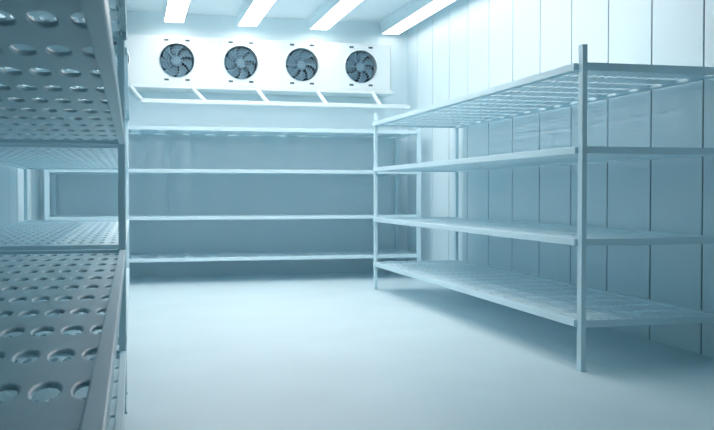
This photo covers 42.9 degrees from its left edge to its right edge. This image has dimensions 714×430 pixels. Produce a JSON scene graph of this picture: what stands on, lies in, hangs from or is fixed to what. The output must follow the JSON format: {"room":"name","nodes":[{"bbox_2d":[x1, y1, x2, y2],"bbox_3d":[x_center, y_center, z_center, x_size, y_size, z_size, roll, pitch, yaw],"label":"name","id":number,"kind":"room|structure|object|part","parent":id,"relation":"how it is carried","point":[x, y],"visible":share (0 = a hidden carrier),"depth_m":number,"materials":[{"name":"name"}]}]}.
{"room":"walk-in cold room","nodes":[
{"label":"walk-in cold room","id":0,"kind":"room"},
{"bbox_2d":[0,14,39,281],"bbox_3d":[-1.670,-0.624,2.200,0.100,3.140,17.100,0,1,-14],"label":"wall","id":1,"kind":"structure","parent":0,"point":[11,178],"depth_m":8.42,"materials":[{"name":"white metal"}]},
{"bbox_2d":[39,11,407,276],"bbox_3d":[-1.526,-0.840,11.091,4.645,3.140,0.100,0,1,-14],"label":"wall","id":2,"kind":"structure","parent":0,"point":[76,194],"depth_m":11.12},
{"bbox_2d":[79,34,409,108],"bbox_3d":[-1.307,-1.662,10.705,3.835,0.794,0.685,0,1,-14],"label":"cooler","id":3,"kind":"object","parent":2,"relation":"attached to","point":[197,65],"visible":0.78,"depth_m":10.68,"materials":[{"name":"white metal"}]},
{"bbox_3d":[-2.779,-1.772,10.268,0.470,0.536,0.020,0,1,-14],"label":"fan plate","id":4,"kind":"part","parent":3,"relation":"part of","materials":[{"name":"white metal"}]},
{"bbox_3d":[-2.067,-1.776,10.444,0.470,0.536,0.020,0,1,-14],"label":"fan plate","id":5,"kind":"part","parent":3,"relation":"part of","materials":[{"name":"white metal"}]},
{"bbox_2d":[79,84,393,97],"bbox_3d":[-1.397,-1.480,10.811,3.707,0.036,0.435,0,1,-14],"label":"drip tray","id":6,"kind":"object","parent":3,"relation":"on","point":[267,89],"depth_m":10.76,"materials":[{"name":"white metal"}]},
{"bbox_3d":[-1.355,-1.781,10.620,0.470,0.536,0.020,0,1,-14],"label":"fan plate","id":7,"kind":"part","parent":3,"relation":"part of","materials":[{"name":"white metal"}]},
{"bbox_3d":[-1.405,-1.781,10.822,3.642,0.562,0.405,0,1,-14],"label":"casing","id":8,"kind":"part","parent":3,"relation":"part of","materials":[{"name":"white metal"}]},
{"bbox_3d":[-0.885,-1.282,10.487,3.125,0.046,0.040,0,1,-14],"label":"rail","id":9,"kind":"part","parent":3,"relation":"part of","materials":[{"name":"white metal"}]},
{"bbox_3d":[-0.653,-1.785,10.793,0.470,0.536,0.020,0,1,-14],"label":"fan plate","id":10,"kind":"part","parent":3,"relation":"part of","materials":[{"name":"white metal"}]},
{"bbox_3d":[0.049,-1.789,10.967,0.470,0.536,0.020,0,1,-14],"label":"fan plate","id":11,"kind":"part","parent":3,"relation":"part of","materials":[{"name":"white metal"}]},
{"bbox_2d":[110,0,410,22],"bbox_3d":[0.536,-2.266,2.705,4.645,0.120,17.300,0,1,-14],"label":"ceiling","id":12,"kind":"structure","parent":0,"point":[374,11],"depth_m":10.56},
{"bbox_2d":[163,0,189,22],"bbox_3d":[-1.431,-2.253,7.752,0.250,0.152,5.880,0,1,-14],"label":"ceiling lamp","id":13,"kind":"object","parent":12,"relation":"attached to","point":[173,10],"visible":1,"depth_m":9.99,"materials":[{"name":"white plastic"}]},
{"bbox_2d":[237,0,275,26],"bbox_3d":[-0.608,-2.259,8.007,0.250,0.152,5.880,0,1,-14],"label":"ceiling lamp","id":14,"kind":"object","parent":12,"relation":"attached to","point":[251,12],"visible":1,"depth_m":10.10,"materials":[{"name":"white plastic"}]},
{"bbox_2d":[308,0,362,29],"bbox_3d":[0.234,-2.265,8.235,0.250,0.152,5.880,0,1,-14],"label":"ceiling lamp","id":15,"kind":"object","parent":12,"relation":"attached to","point":[329,12],"visible":1,"depth_m":10.22,"materials":[{"name":"white plastic"}]},
{"bbox_2d":[380,0,455,34],"bbox_3d":[1.114,-2.273,8.566,0.250,0.152,5.880,0,1,-14],"label":"ceiling lamp","id":16,"kind":"object","parent":12,"relation":"attached to","point":[413,12],"visible":1,"depth_m":10.37,"materials":[{"name":"white plastic"}]},
{"bbox_2d":[4,272,713,429],"bbox_3d":[0.536,0.993,2.784,4.645,0.120,17.300,0,1,-14],"label":"floor","id":17,"kind":"structure","parent":0,"point":[303,351],"depth_m":5.36,"materials":[{"name":"concrete"}]},
{"bbox_2d":[0,0,126,429],"bbox_3d":[-0.995,0.041,1.924,0.970,1.824,4.358,0,1,-14],"label":"shelving rack","id":18,"kind":"object","parent":17,"relation":"on","point":[71,406],"visible":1,"depth_m":1.93,"materials":[{"name":"metal"}]},
{"bbox_3d":[-0.995,-0.286,1.916,0.934,0.010,4.310,0,1,-14],"label":"shelf","id":19,"kind":"part","parent":18,"relation":"part of","materials":[{"name":"silver metal"}]},
{"bbox_3d":[-0.995,0.229,1.929,0.934,0.010,4.310,0,1,-14],"label":"shelf","id":20,"kind":"part","parent":18,"relation":"part of","materials":[{"name":"silver metal"}]},
{"bbox_3d":[-0.995,0.686,1.940,0.934,0.010,4.310,0,1,-14],"label":"shelf","id":21,"kind":"part","parent":18,"relation":"part of","materials":[{"name":"grey metal"}]},
{"bbox_3d":[-0.995,-0.752,1.905,0.934,0.010,4.310,0,1,-14],"label":"shelf","id":22,"kind":"part","parent":18,"relation":"part of","materials":[{"name":"silver metal"}]},
{"bbox_3d":[-1.066,-0.016,4.119,0.030,1.808,0.052,0,1,-14],"label":"post","id":23,"kind":"part","parent":18,"relation":"part of","materials":[{"name":"metal"}]},
{"bbox_2d":[0,40,129,393],"bbox_3d":[-2.123,-0.070,6.490,0.970,1.824,4.358,0,1,-14],"label":"shelving rack","id":24,"kind":"object","parent":17,"relation":"on","point":[27,234],"visible":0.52,"depth_m":5.86,"materials":[{"name":"metal"}]},
{"bbox_3d":[-3.083,-0.122,8.466,0.030,1.808,0.052,0,1,-14],"label":"post","id":25,"kind":"part","parent":24,"relation":"part of","materials":[{"name":"metal"}]},
{"bbox_3d":[-2.123,-0.397,6.482,0.934,0.010,4.310,0,1,-14],"label":"shelf","id":26,"kind":"part","parent":24,"relation":"part of","materials":[{"name":"silver metal"}]},
{"bbox_3d":[-2.123,0.118,6.495,0.934,0.010,4.310,0,1,-14],"label":"shelf","id":27,"kind":"part","parent":24,"relation":"part of","materials":[{"name":"silver metal"}]},
{"bbox_3d":[-2.123,0.576,6.506,0.934,0.010,4.310,0,1,-14],"label":"shelf","id":28,"kind":"part","parent":24,"relation":"part of","materials":[{"name":"silver metal"}]},
{"bbox_3d":[-2.123,-0.863,6.471,0.934,0.010,4.310,0,1,-14],"label":"shelf","id":29,"kind":"part","parent":24,"relation":"part of","materials":[{"name":"silver metal"}]},
{"bbox_3d":[-1.163,-0.026,4.514,0.030,1.808,0.052,0,1,-14],"label":"post","id":30,"kind":"part","parent":24,"relation":"part of","materials":[{"name":"metal"}]},
{"bbox_3d":[-2.194,-0.127,8.686,0.030,1.808,0.052,0,1,-14],"label":"post","id":31,"kind":"part","parent":24,"relation":"part of","materials":[{"name":"metal"}]},
{"bbox_2d":[44,125,420,262],"bbox_3d":[-1.389,-0.169,10.564,4.188,1.824,0.970,0,1,-14],"label":"shelving rack","id":32,"kind":"object","parent":17,"relation":"on","point":[396,134],"visible":0.87,"depth_m":10.49,"materials":[{"name":"metal"}]},
{"bbox_3d":[-3.287,-0.150,9.640,0.052,1.808,0.030,0,1,-14],"label":"post","id":33,"kind":"part","parent":32,"relation":"part of","materials":[{"name":"metal"}]},
{"bbox_3d":[-3.499,-0.171,10.498,0.052,1.808,0.030,0,1,-14],"label":"post","id":34,"kind":"part","parent":32,"relation":"part of","materials":[{"name":"metal"}]},
{"bbox_3d":[-1.389,-0.496,10.556,4.140,0.010,0.886,0,1,-14],"label":"shelf","id":35,"kind":"part","parent":32,"relation":"part of","materials":[{"name":"silver metal"}]},
{"bbox_3d":[-1.389,0.019,10.569,4.140,0.010,0.886,0,1,-14],"label":"shelf","id":36,"kind":"part","parent":32,"relation":"part of","materials":[{"name":"silver metal"}]},
{"bbox_3d":[-1.389,-0.962,10.545,4.140,0.010,0.886,0,1,-14],"label":"shelf","id":37,"kind":"part","parent":32,"relation":"part of","materials":[{"name":"silver metal"}]},
{"bbox_3d":[-1.389,0.476,10.580,4.140,0.010,0.886,0,1,-14],"label":"shelf","id":38,"kind":"part","parent":32,"relation":"part of","materials":[{"name":"silver metal"}]},
{"bbox_3d":[0.509,-0.195,11.488,0.052,1.808,0.030,0,1,-14],"label":"post","id":39,"kind":"part","parent":32,"relation":"part of","materials":[{"name":"metal"}]},
{"bbox_3d":[0.721,-0.174,10.630,0.052,1.808,0.030,0,1,-14],"label":"post","id":40,"kind":"part","parent":32,"relation":"part of","materials":[{"name":"metal"}]},
{"bbox_2d":[372,44,713,371],"bbox_3d":[1.155,-0.091,7.351,0.970,1.824,4.508,0,1,-14],"label":"shelving rack","id":41,"kind":"object","parent":17,"relation":"on","point":[556,88],"visible":1,"depth_m":6.20,"materials":[{"name":"metal"}]},
{"bbox_3d":[0.193,-0.145,9.404,0.030,1.808,0.052,0,1,-14],"label":"post","id":42,"kind":"part","parent":41,"relation":"part of","materials":[{"name":"metal"}]},
{"bbox_3d":[1.051,-0.150,9.616,0.030,1.808,0.052,0,1,-14],"label":"post","id":43,"kind":"part","parent":41,"relation":"part of","materials":[{"name":"metal"}]},
{"bbox_3d":[1.155,0.097,7.356,0.886,0.010,4.460,0,1,-14],"label":"shelf","id":44,"kind":"part","parent":41,"relation":"part of","materials":[{"name":"silver metal"}]},
{"bbox_3d":[1.155,-0.418,7.343,0.886,0.010,4.460,0,1,-14],"label":"shelf","id":45,"kind":"part","parent":41,"relation":"part of","materials":[{"name":"silver metal"}]},
{"bbox_3d":[1.155,0.555,7.367,0.886,0.010,4.460,0,1,-14],"label":"shelf","id":46,"kind":"part","parent":41,"relation":"part of","materials":[{"name":"silver metal"}]},
{"bbox_3d":[1.155,-0.884,7.332,0.886,0.010,4.460,0,1,-14],"label":"shelf","id":47,"kind":"part","parent":41,"relation":"part of","materials":[{"name":"silver metal"}]},
{"bbox_3d":[1.259,-0.040,5.087,0.030,1.808,0.052,0,1,-14],"label":"post","id":48,"kind":"part","parent":41,"relation":"part of","materials":[{"name":"metal"}]},
{"bbox_2d":[408,0,713,357],"bbox_3d":[2.743,-0.650,3.289,0.100,3.140,17.100,0,1,-14],"label":"wall","id":49,"kind":"structure","parent":0,"point":[465,47],"depth_m":6.99,"materials":[{"name":"white metal"}]}
]}

